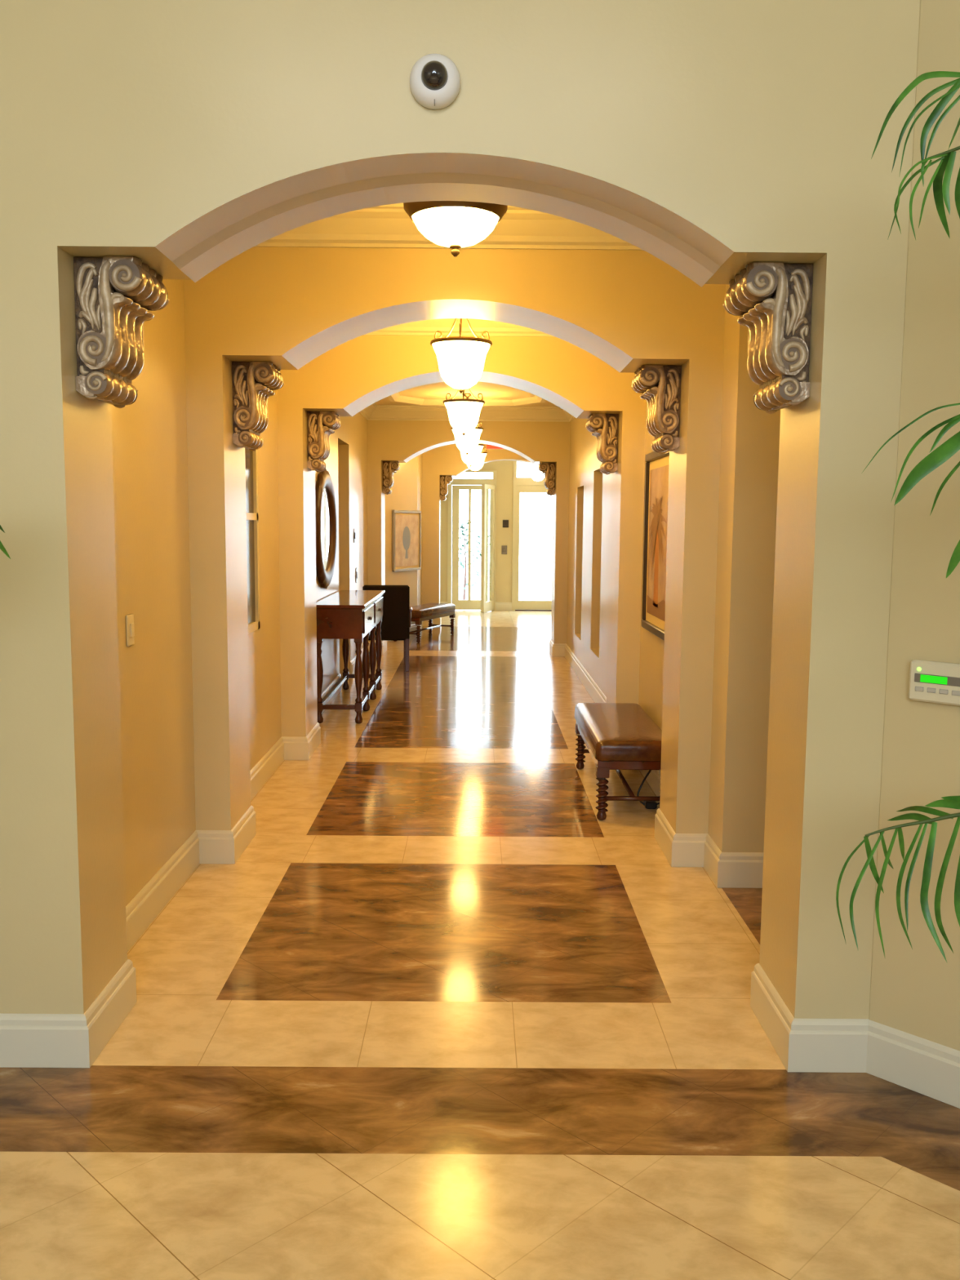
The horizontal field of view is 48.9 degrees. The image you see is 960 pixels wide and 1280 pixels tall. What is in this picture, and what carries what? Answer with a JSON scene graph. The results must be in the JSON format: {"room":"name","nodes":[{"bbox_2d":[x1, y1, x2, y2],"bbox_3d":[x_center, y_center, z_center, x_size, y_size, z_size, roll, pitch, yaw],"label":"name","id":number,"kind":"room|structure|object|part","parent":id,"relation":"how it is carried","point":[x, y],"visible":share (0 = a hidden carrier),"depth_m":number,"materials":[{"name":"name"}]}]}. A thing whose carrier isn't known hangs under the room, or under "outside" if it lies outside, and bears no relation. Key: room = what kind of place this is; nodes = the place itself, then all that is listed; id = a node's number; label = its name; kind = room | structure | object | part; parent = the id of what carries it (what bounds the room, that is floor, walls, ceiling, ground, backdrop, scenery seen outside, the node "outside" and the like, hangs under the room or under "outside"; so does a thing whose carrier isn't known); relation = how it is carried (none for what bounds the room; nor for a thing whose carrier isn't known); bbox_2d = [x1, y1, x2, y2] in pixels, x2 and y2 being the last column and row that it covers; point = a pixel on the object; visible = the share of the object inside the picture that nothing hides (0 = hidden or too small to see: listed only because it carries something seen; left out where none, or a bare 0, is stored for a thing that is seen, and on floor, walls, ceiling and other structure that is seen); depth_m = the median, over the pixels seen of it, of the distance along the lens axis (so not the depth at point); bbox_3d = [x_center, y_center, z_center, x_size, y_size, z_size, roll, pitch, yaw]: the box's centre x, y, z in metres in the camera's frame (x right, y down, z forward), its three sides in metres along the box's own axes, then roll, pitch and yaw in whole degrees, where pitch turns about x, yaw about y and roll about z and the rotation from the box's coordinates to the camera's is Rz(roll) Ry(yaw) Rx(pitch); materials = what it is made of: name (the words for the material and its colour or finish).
{"room":"house hallway","nodes":[
{"label":"house hallway","id":0,"kind":"room"},
{"bbox_2d":[111,279,368,906],"bbox_3d":[-1.647,-0.852,8.634,0.620,2.975,10.640,0,6,0],"label":"wall","id":1,"kind":"structure","parent":0,"point":[149,450],"depth_m":4.50,"materials":[{"name":"paint"}]},
{"bbox_2d":[125,613,134,646],"bbox_3d":[-1.317,-0.038,3.986,0.016,0.118,0.075,0,6,0],"label":"light switch","id":2,"kind":"object","parent":1,"relation":"attached to","point":[130,632],"visible":1,"depth_m":3.97,"materials":[{"name":"beige plastic"}]},
{"bbox_2d":[0,601,447,1067],"bbox_3d":[-1.092,0.298,11.093,2.829,0.156,16.908,2,6,10],"label":"baseboard","id":3,"kind":"structure","parent":1,"relation":"attached to","point":[26,1040],"depth_m":3.51,"materials":[{"name":"beige paint"}]},
{"bbox_2d":[244,448,260,634],"bbox_3d":[-1.340,-0.689,5.881,0.036,1.340,0.850,0,6,0],"label":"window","id":4,"kind":"structure","parent":1,"relation":"in","point":[251,457],"depth_m":6.22,"materials":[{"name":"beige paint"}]},
{"bbox_3d":[-1.344,-0.690,5.881,0.008,1.280,0.790,0,6,0],"label":"pane","id":5,"kind":"part","parent":4,"relation":"part of","materials":[{"name":"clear glass"}]},
{"bbox_2d":[315,468,337,588],"bbox_3d":[-1.309,-0.946,8.986,0.053,1.020,1.140,0,6,0],"label":"oval mirror","id":6,"kind":"object","parent":1,"relation":"attached to","point":[325,497],"visible":0.96,"depth_m":8.96,"materials":[{"name":"brown mirror"}]},
{"bbox_2d":[320,487,332,569],"bbox_3d":[-1.318,-0.946,8.986,0.001,0.710,0.840,0,6,0],"label":"mirror glass","id":7,"kind":"object","parent":6,"relation":"attached to","point":[326,512],"depth_m":9.04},
{"bbox_2d":[353,528,355,542],"bbox_3d":[-1.337,-1.115,11.292,0.016,0.150,0.120,0,6,0],"label":"thermostat","id":8,"kind":"object","parent":1,"relation":"attached to","point":[354,530],"visible":1,"depth_m":11.27,"materials":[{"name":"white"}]},
{"bbox_2d":[355,568,357,582],"bbox_3d":[-1.341,-0.704,11.488,0.016,0.160,0.090,0,6,0],"label":"light switch","id":9,"kind":"object","parent":1,"relation":"attached to","point":[356,568],"visible":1,"depth_m":11.45,"materials":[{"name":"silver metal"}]},
{"bbox_2d":[359,403,573,422],"bbox_3d":[-0.125,-2.397,9.947,2.410,0.163,5.200,0,6,0],"label":"trim","id":10,"kind":"structure","parent":1,"relation":"attached to","point":[374,411],"depth_m":12.47,"materials":[{"name":"beige paint"}]},
{"bbox_2d":[385,453,422,624],"bbox_3d":[-1.078,-1.566,15.148,0.368,2.975,2.562,2,6,9],"label":"wall","id":11,"kind":"structure","parent":0,"point":[406,494],"depth_m":14.72,"materials":[{"name":"paint"}]},
{"bbox_2d":[392,510,421,572],"bbox_3d":[-1.017,-1.389,14.758,0.035,0.840,0.900,3,7,21],"label":"framed print","id":12,"kind":"object","parent":11,"relation":"attached to","point":[406,524],"visible":1,"depth_m":14.74,"materials":[{"name":"beige paper"}]},
{"bbox_2d":[183,246,725,833],"bbox_3d":[-0.121,-0.444,5.041,2.610,2.975,0.440,0,6,0],"label":"wall","id":13,"kind":"structure","parent":0,"point":[286,308],"depth_m":4.77,"materials":[{"name":"paint"}]},
{"bbox_2d":[231,361,284,451],"bbox_3d":[-1.057,-1.111,5.051,0.197,0.392,0.293,0,6,0],"label":"corbel","id":14,"kind":"object","parent":13,"relation":"attached to","point":[253,382],"visible":1,"depth_m":4.92,"materials":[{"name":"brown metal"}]},
{"bbox_3d":[-1.105,-1.122,5.049,0.100,0.370,0.242,0,6,0],"label":"recess panel","id":15,"kind":"part","parent":14,"relation":"part of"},
{"bbox_2d":[364,318,553,336],"bbox_3d":[-0.113,-1.959,5.976,2.410,0.163,1.750,0,6,0],"label":"ceiling","id":16,"kind":"structure","parent":13,"relation":"attached to","point":[425,327],"depth_m":6.82,"materials":[{"name":"beige paint"}]},
{"bbox_2d":[631,364,681,454],"bbox_3d":[0.837,-1.096,5.058,0.197,0.392,0.293,0,6,0],"label":"corbel","id":17,"kind":"object","parent":13,"relation":"attached to","point":[660,385],"visible":1,"depth_m":4.93,"materials":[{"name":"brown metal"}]},
{"bbox_3d":[0.886,-1.107,5.057,0.100,0.370,0.242,0,6,0],"label":"recess panel","id":18,"kind":"part","parent":17,"relation":"part of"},
{"bbox_2d":[0,0,919,1018],"bbox_3d":[-1.422,-0.855,3.086,5.167,4.200,0.390,0,6,0],"label":"wall","id":19,"kind":"structure","parent":0,"point":[713,139],"depth_m":2.88,"materials":[{"name":"paint"}]},
{"bbox_2d":[73,256,169,408],"bbox_3d":[-1.051,-0.898,3.122,0.197,0.392,0.293,0,6,0],"label":"corbel","id":20,"kind":"object","parent":19,"relation":"attached to","point":[114,295],"visible":1,"depth_m":3.00,"materials":[{"name":"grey stone"}]},
{"bbox_3d":[-1.099,-0.909,3.121,0.100,0.370,0.242,0,6,0],"label":"recess panel","id":21,"kind":"part","parent":20,"relation":"part of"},
{"bbox_2d":[409,53,460,110],"bbox_3d":[-0.119,-1.483,2.781,0.136,0.136,0.083,0,6,0],"label":"security camera","id":22,"kind":"object","parent":19,"relation":"attached to","point":[434,78],"visible":1,"depth_m":2.78,"materials":[{"name":"white plastic"}]},
{"bbox_2d":[254,203,643,250],"bbox_3d":[-0.107,-1.734,3.933,2.410,0.163,1.480,0,6,0],"label":"ceiling","id":23,"kind":"structure","parent":19,"relation":"attached to","point":[385,226],"depth_m":4.63,"materials":[{"name":"beige paint"}]},
{"bbox_2d":[722,262,813,413],"bbox_3d":[0.843,-0.883,3.130,0.197,0.392,0.293,0,6,0],"label":"corbel","id":24,"kind":"object","parent":19,"relation":"attached to","point":[774,300],"visible":1,"depth_m":3.00,"materials":[{"name":"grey stone"}]},
{"bbox_3d":[0.892,-0.894,3.128,0.100,0.370,0.242,0,6,0],"label":"recess panel","id":25,"kind":"part","parent":24,"relation":"part of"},
{"bbox_2d":[276,334,645,737],"bbox_3d":[-0.128,-0.688,7.258,2.610,2.975,0.520,0,6,0],"label":"wall","id":26,"kind":"structure","parent":0,"point":[357,373],"depth_m":6.96,"materials":[{"name":"paint"}]},
{"bbox_2d":[306,411,341,472],"bbox_3d":[-1.063,-1.350,7.222,0.197,0.392,0.293,0,6,0],"label":"corbel","id":27,"kind":"object","parent":26,"relation":"attached to","point":[320,424],"visible":1,"depth_m":7.09,"materials":[{"name":"brown wood"}]},
{"bbox_3d":[-1.112,-1.362,7.221,0.100,0.370,0.242,0,6,0],"label":"recess panel","id":28,"kind":"part","parent":27,"relation":"part of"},
{"bbox_2d":[585,413,618,475],"bbox_3d":[0.831,-1.336,7.230,0.197,0.392,0.293,0,6,0],"label":"corbel","id":29,"kind":"object","parent":26,"relation":"attached to","point":[605,427],"visible":1,"depth_m":7.10,"materials":[{"name":"brown wood"}]},
{"bbox_3d":[0.879,-1.347,7.229,0.100,0.370,0.242,0,6,0],"label":"recess panel","id":30,"kind":"part","parent":29,"relation":"part of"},
{"bbox_2d":[374,381,557,406],"bbox_3d":[0.727,-2.672,11.282,5.300,0.100,16.290,0,6,0],"label":"ceiling","id":31,"kind":"structure","parent":0,"point":[439,390],"depth_m":11.23,"materials":[{"name":"beige paint"}]},
{"bbox_2d":[403,200,507,257],"bbox_3d":[-0.088,-1.586,3.799,0.376,0.403,0.376,0,6,0],"label":"ceiling light","id":32,"kind":"object","parent":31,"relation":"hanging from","point":[455,225],"visible":0.5,"depth_m":3.72,"materials":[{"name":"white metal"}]},
{"bbox_3d":[-0.089,-1.474,3.811,0.316,0.102,0.316,0,6,0],"label":"lamp shade","id":33,"kind":"part","parent":32,"relation":"part of","materials":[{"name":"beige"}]},
{"bbox_2d":[430,318,492,393],"bbox_3d":[-0.105,-1.716,5.945,0.352,0.642,0.357,0,6,0],"label":"pendant light","id":34,"kind":"object","parent":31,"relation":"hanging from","point":[460,359],"visible":0.77,"depth_m":5.86,"materials":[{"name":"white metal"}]},
{"bbox_2d":[443,388,484,435],"bbox_3d":[-0.134,-2.034,8.827,0.352,0.642,0.357,0,6,0],"label":"pendant light","id":35,"kind":"object","parent":31,"relation":"hanging from","point":[464,414],"visible":0.73,"depth_m":8.74,"materials":[{"name":"white glass"}]},
{"bbox_2d":[387,392,546,406],"bbox_3d":[-0.130,-2.450,9.941,1.680,0.059,3.900,0,6,0],"label":"trim","id":36,"kind":"structure","parent":31,"relation":"attached to","point":[397,397],"depth_m":11.73,"materials":[{"name":"beige paint"}]},
{"bbox_2d":[450,393,483,454],"bbox_3d":[-0.136,-2.308,11.312,0.352,0.642,0.357,0,6,0],"label":"pendant light","id":37,"kind":"object","parent":31,"relation":"hanging from","point":[467,443],"visible":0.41,"depth_m":11.24,"materials":[{"name":"white glass"}]},
{"bbox_3d":[-0.134,-2.558,11.287,0.124,0.139,0.124,0,6,0],"label":"stem","id":38,"kind":"part","parent":37,"relation":"part of","materials":[{"name":"brown metal"}]},
{"bbox_2d":[460,443,484,466],"bbox_3d":[-0.118,-2.571,13.698,0.352,0.642,0.357,0,6,0],"label":"pendant light","id":39,"kind":"object","parent":31,"relation":"hanging from","point":[472,458],"visible":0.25,"depth_m":13.63,"materials":[{"name":"white glass"}]},
{"bbox_2d":[466,447,487,471],"bbox_3d":[-0.068,-2.735,15.189,0.352,0.642,0.357,0,6,0],"label":"pendant light","id":40,"kind":"object","parent":31,"relation":"hanging from","point":[479,464],"visible":0.34,"depth_m":15.13,"materials":[{"name":"white glass"}]},
{"bbox_2d":[530,465,544,481],"bbox_3d":[0.993,-3.042,18.078,0.260,0.640,0.260,0,6,0],"label":"globe light","id":41,"kind":"object","parent":31,"relation":"hanging from","point":[536,475],"visible":0.54,"depth_m":18.01,"materials":[{"name":"beige glass"}]},
{"bbox_2d":[367,420,569,644],"bbox_3d":[-0.145,-1.314,12.934,2.610,2.975,0.500,0,6,0],"label":"wall","id":42,"kind":"structure","parent":0,"point":[400,441],"depth_m":12.59,"materials":[{"name":"paint"}]},
{"bbox_2d":[382,461,399,494],"bbox_3d":[-1.080,-1.976,12.898,0.197,0.392,0.293,0,6,0],"label":"corbel","id":43,"kind":"object","parent":42,"relation":"attached to","point":[389,468],"visible":1,"depth_m":12.76,"materials":[{"name":"brown wood"}]},
{"bbox_3d":[-1.129,-1.988,12.896,0.100,0.370,0.242,0,6,0],"label":"recess panel","id":44,"kind":"part","parent":43,"relation":"part of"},
{"bbox_2d":[537,462,555,496],"bbox_3d":[0.814,-1.962,12.905,0.197,0.392,0.293,0,6,0],"label":"corbel","id":45,"kind":"object","parent":42,"relation":"attached to","point":[548,469],"visible":1,"depth_m":12.77,"materials":[{"name":"brown wood"}]},
{"bbox_3d":[0.862,-1.972,12.904,0.100,0.370,0.242,0,6,0],"label":"recess panel","id":46,"kind":"part","parent":45,"relation":"part of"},
{"bbox_2d":[440,460,513,602],"bbox_3d":[0.475,-2.030,19.471,3.070,2.975,0.150,0,6,0],"label":"wall","id":47,"kind":"structure","parent":0,"point":[504,468],"depth_m":19.41,"materials":[{"name":"paint"}]},
{"bbox_2d":[447,470,496,610],"bbox_3d":[-0.148,-1.824,19.447,0.886,2.560,0.120,0,6,0],"label":"door","id":48,"kind":"structure","parent":47,"relation":"in","point":[457,484],"depth_m":19.40,"materials":[{"name":"beige paint"}]},
{"bbox_2d":[480,484,494,613],"bbox_3d":[0.143,-1.655,19.099,0.060,2.285,0.620,2,7,18],"label":"door","id":49,"kind":"structure","parent":48,"relation":"attached to","point":[488,606],"depth_m":18.98,"materials":[{"name":"beige paint"}]},
{"bbox_2d":[501,545,506,554],"bbox_3d":[0.448,-1.656,19.429,0.100,0.160,0.016,0,6,0],"label":"light switch","id":50,"kind":"object","parent":47,"relation":"attached to","point":[504,548],"visible":1,"depth_m":19.43,"materials":[{"name":"brown plastic"}]},
{"bbox_2d":[502,520,508,527],"bbox_3d":[0.471,-2.133,19.376,0.110,0.140,0.016,0,6,0],"label":"light switch","id":51,"kind":"object","parent":47,"relation":"attached to","point":[505,522],"visible":1,"depth_m":19.37,"materials":[{"name":"black plastic"}]},
{"bbox_2d":[511,461,551,611],"bbox_3d":[1.095,-1.927,19.429,0.990,2.790,0.141,0,6,0],"label":"door","id":52,"kind":"structure","parent":47,"relation":"in","point":[525,485],"depth_m":19.40,"materials":[{"name":"beige paint"}]},
{"bbox_2d":[0,609,959,1279],"bbox_3d":[-0.335,0.782,7.480,7.400,0.001,24.700,0,6,0],"label":"floor","id":53,"kind":"structure","parent":0,"point":[442,1015],"depth_m":3.08,"materials":[{"name":"beige tile"}]},
{"bbox_2d":[0,524,10,559],"bbox_3d":[-1.772,0.467,2.196,1.084,1.760,1.113,4,7,27],"label":"potted palm","id":54,"kind":"object","parent":53,"relation":"on","point":[2,548],"visible":1,"depth_m":2.36,"materials":[{"name":"green plant"}]},
{"bbox_2d":[315,590,385,724],"bbox_3d":[-1.121,0.098,9.263,0.437,0.954,1.860,0,6,0],"label":"console table","id":55,"kind":"object","parent":53,"relation":"on","point":[344,615],"visible":0.96,"depth_m":8.45,"materials":[{"name":"brown wood"}]},
{"bbox_3d":[-1.283,0.325,8.423,0.068,0.685,0.068,0,6,0],"label":"leg","id":56,"kind":"part","parent":55,"relation":"part of","materials":[{"name":"brown wood"}]},
{"bbox_3d":[-1.288,0.137,10.132,0.068,0.685,0.068,0,6,0],"label":"leg","id":57,"kind":"part","parent":55,"relation":"part of","materials":[{"name":"brown wood"}]},
{"bbox_3d":[-0.968,0.328,8.424,0.068,0.685,0.068,0,6,0],"label":"leg","id":58,"kind":"part","parent":55,"relation":"part of","materials":[{"name":"brown wood"}]},
{"bbox_3d":[-0.970,0.265,8.990,0.068,0.685,0.068,0,6,0],"label":"leg","id":59,"kind":"part","parent":55,"relation":"part of","materials":[{"name":"brown wood"}]},
{"bbox_3d":[-0.925,-0.181,8.780,0.012,0.180,0.760,0,6,0],"label":"drawer","id":60,"kind":"part","parent":55,"relation":"part of","materials":[{"name":"brown wood"}]},
{"bbox_3d":[-0.972,0.201,9.567,0.068,0.685,0.068,0,6,0],"label":"leg","id":61,"kind":"part","parent":55,"relation":"part of","materials":[{"name":"brown wood"}]},
{"bbox_3d":[-0.927,-0.280,9.675,0.012,0.180,0.760,0,6,0],"label":"drawer","id":62,"kind":"part","parent":55,"relation":"part of","materials":[{"name":"brown wood"}]},
{"bbox_3d":[-0.973,0.139,10.133,0.068,0.685,0.068,0,6,0],"label":"leg","id":63,"kind":"part","parent":55,"relation":"part of","materials":[{"name":"brown wood"}]},
{"bbox_2d":[362,585,412,671],"bbox_3d":[-1.034,-0.149,11.601,0.580,0.934,0.520,0,6,-6],"label":"chair","id":64,"kind":"object","parent":53,"relation":"on","point":[395,625],"visible":0.48,"depth_m":11.34,"materials":[{"name":"black fabric"}]},
{"bbox_3d":[-1.009,-0.292,11.355,0.500,0.595,0.060,0,6,-6],"label":"backrest","id":65,"kind":"part","parent":64,"relation":"part of","materials":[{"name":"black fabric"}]},
{"bbox_3d":[-0.835,0.100,11.874,0.044,0.384,0.045,0,6,-6],"label":"leg","id":66,"kind":"part","parent":64,"relation":"part of","materials":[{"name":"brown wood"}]},
{"bbox_3d":[-0.788,0.162,11.425,0.044,0.359,0.045,0,6,-6],"label":"leg","id":67,"kind":"part","parent":64,"relation":"part of","materials":[{"name":"brown wood"}]},
{"bbox_3d":[-0.766,-0.243,11.607,0.046,0.250,0.420,0,6,-6],"label":"armrest","id":68,"kind":"part","parent":64,"relation":"part of","materials":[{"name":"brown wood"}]},
{"bbox_2d":[393,603,455,642],"bbox_3d":[-0.775,-0.255,14.799,0.430,0.449,1.280,3,7,21],"label":"bench","id":69,"kind":"object","parent":53,"relation":"on","point":[428,611],"visible":0.77,"depth_m":14.67,"materials":[{"name":"brown leather"}]},
{"bbox_3d":[-0.827,-0.113,14.190,0.070,0.299,0.070,3,7,21],"label":"leg","id":70,"kind":"part","parent":69,"relation":"part of","materials":[{"name":"brown wood"}]},
{"bbox_3d":[-0.725,-0.248,15.424,0.070,0.299,0.070,3,7,21],"label":"leg","id":71,"kind":"part","parent":69,"relation":"part of","materials":[{"name":"brown wood"}]},
{"bbox_2d":[411,603,455,617],"bbox_3d":[-0.774,-0.421,14.781,0.430,0.115,1.280,3,7,21],"label":"seat cushion","id":72,"kind":"object","parent":69,"relation":"on","point":[428,610],"depth_m":14.68,"materials":[{"name":"brown leather"}]},
{"bbox_3d":[-0.402,-0.232,15.302,0.070,0.299,0.070,3,7,21],"label":"leg","id":73,"kind":"part","parent":69,"relation":"part of","materials":[{"name":"brown wood"}]},
{"bbox_2d":[574,702,662,820],"bbox_3d":[0.835,0.692,6.327,0.430,0.449,1.280,0,6,0],"label":"bench","id":74,"kind":"object","parent":53,"relation":"on","point":[617,736],"visible":0.87,"depth_m":5.82,"materials":[{"name":"brown leather"}]},
{"bbox_3d":[0.660,0.700,6.928,0.070,0.299,0.070,0,6,0],"label":"leg","id":75,"kind":"part","parent":74,"relation":"part of","materials":[{"name":"brown wood"}]},
{"bbox_3d":[0.663,0.831,5.740,0.070,0.299,0.070,0,6,0],"label":"leg","id":76,"kind":"part","parent":74,"relation":"part of","materials":[{"name":"brown wood"}]},
{"bbox_2d":[574,702,662,761],"bbox_3d":[0.837,0.526,6.308,0.430,0.115,1.280,0,6,0],"label":"seat cushion","id":77,"kind":"object","parent":74,"relation":"on","point":[611,731],"depth_m":5.95,"materials":[{"name":"brown leather"}]},
{"bbox_2d":[636,769,659,808],"bbox_3d":[0.977,0.806,5.954,0.164,0.301,0.455,0,6,0],"label":"power cable","id":78,"kind":"object","parent":53,"relation":"on","point":[647,804],"visible":0.58,"depth_m":5.97,"materials":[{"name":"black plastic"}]},
{"bbox_2d":[835,71,959,962],"bbox_3d":[1.420,0.160,1.717,1.657,2.526,1.058,5,8,37],"label":"potted palm","id":79,"kind":"object","parent":53,"relation":"on","point":[948,448],"visible":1,"depth_m":2.19,"materials":[{"name":"green plant"}]},
{"bbox_2d":[422,443,539,604],"bbox_3d":[0.449,-1.715,16.613,3.700,2.975,0.400,0,6,0],"label":"wall","id":80,"kind":"structure","parent":0,"point":[444,460],"depth_m":16.36,"materials":[{"name":"paint"}]},
{"bbox_2d":[440,475,453,501],"bbox_3d":[-0.527,-2.377,16.578,0.197,0.392,0.293,0,6,0],"label":"corbel","id":81,"kind":"object","parent":80,"relation":"attached to","point":[445,481],"visible":1,"depth_m":16.45,"materials":[{"name":"brown wood"}]},
{"bbox_3d":[-0.575,-2.389,16.576,0.100,0.370,0.242,0,6,0],"label":"recess panel","id":82,"kind":"part","parent":81,"relation":"part of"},
{"bbox_2d":[486,444,503,448],"bbox_3d":[0.236,-2.736,14.036,0.300,0.385,0.040,0,6,0],"label":"exit sign","id":83,"kind":"object","parent":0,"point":[488,446],"visible":0.19,"depth_m":14.04,"materials":[{"name":"red"}]},
{"bbox_2d":[566,284,780,852],"bbox_3d":[1.442,-1.031,10.483,0.750,2.975,11.943,0,6,0],"label":"wall","id":84,"kind":"structure","parent":0,"point":[750,435],"depth_m":4.66,"materials":[{"name":"paint"}]},
{"bbox_2d":[640,451,669,640],"bbox_3d":[1.062,-0.567,6.178,0.034,1.100,1.160,0,6,0],"label":"framed print","id":85,"kind":"object","parent":84,"relation":"attached to","point":[656,464],"visible":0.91,"depth_m":6.38,"materials":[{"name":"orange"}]},
{"bbox_2d":[495,602,959,1108],"bbox_3d":[1.959,0.731,7.389,2.426,0.156,24.586,0,6,-2],"label":"baseboard","id":86,"kind":"structure","parent":84,"relation":"attached to","point":[930,1068],"depth_m":3.11,"materials":[{"name":"beige paint"}]},
{"bbox_2d":[868,0,959,1050],"bbox_3d":[2.200,-0.704,1.980,2.979,4.200,0.154,7,9,44],"label":"wall","id":87,"kind":"structure","parent":0,"point":[915,991],"depth_m":2.91,"materials":[{"name":"paint"}]},
{"bbox_2d":[908,659,959,706],"bbox_3d":[1.268,0.118,2.859,0.210,0.112,0.029,7,9,44],"label":"alarm keypad","id":88,"kind":"object","parent":87,"relation":"attached to","point":[933,682],"visible":1,"depth_m":2.87,"materials":[{"name":"beige plastic"}]},
{"label":"outside","id":89,"kind":"structure","parent":0,"visible":0},
{"bbox_2d":[458,561,551,600],"bbox_3d":[-0.111,-1.894,32.312,24.000,0.080,25.350,0,6,0],"label":"ground","id":90,"kind":"structure","parent":89,"point":[535,578],"depth_m":29.63,"materials":[{"name":"white"}]},
{"bbox_2d":[451,517,480,599],"bbox_3d":[-0.296,-1.634,21.549,0.751,1.763,0.793,0,6,0],"label":"shrub","id":91,"kind":"object","parent":90,"relation":"on","point":[464,539],"visible":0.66,"depth_m":21.54,"materials":[{"name":"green plant"}]},
{"bbox_3d":[-0.312,-1.530,21.562,0.080,1.552,0.053,0,6,0],"label":"stem","id":92,"kind":"part","parent":91,"relation":"part of","materials":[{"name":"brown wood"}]},
{"bbox_2d":[466,534,489,587],"bbox_3d":[0.029,-1.612,22.843,0.763,1.440,0.716,0,6,0],"label":"shrub","id":93,"kind":"object","parent":90,"relation":"on","point":[478,536],"visible":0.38,"depth_m":22.76,"materials":[{"name":"green plant"}]}
]}

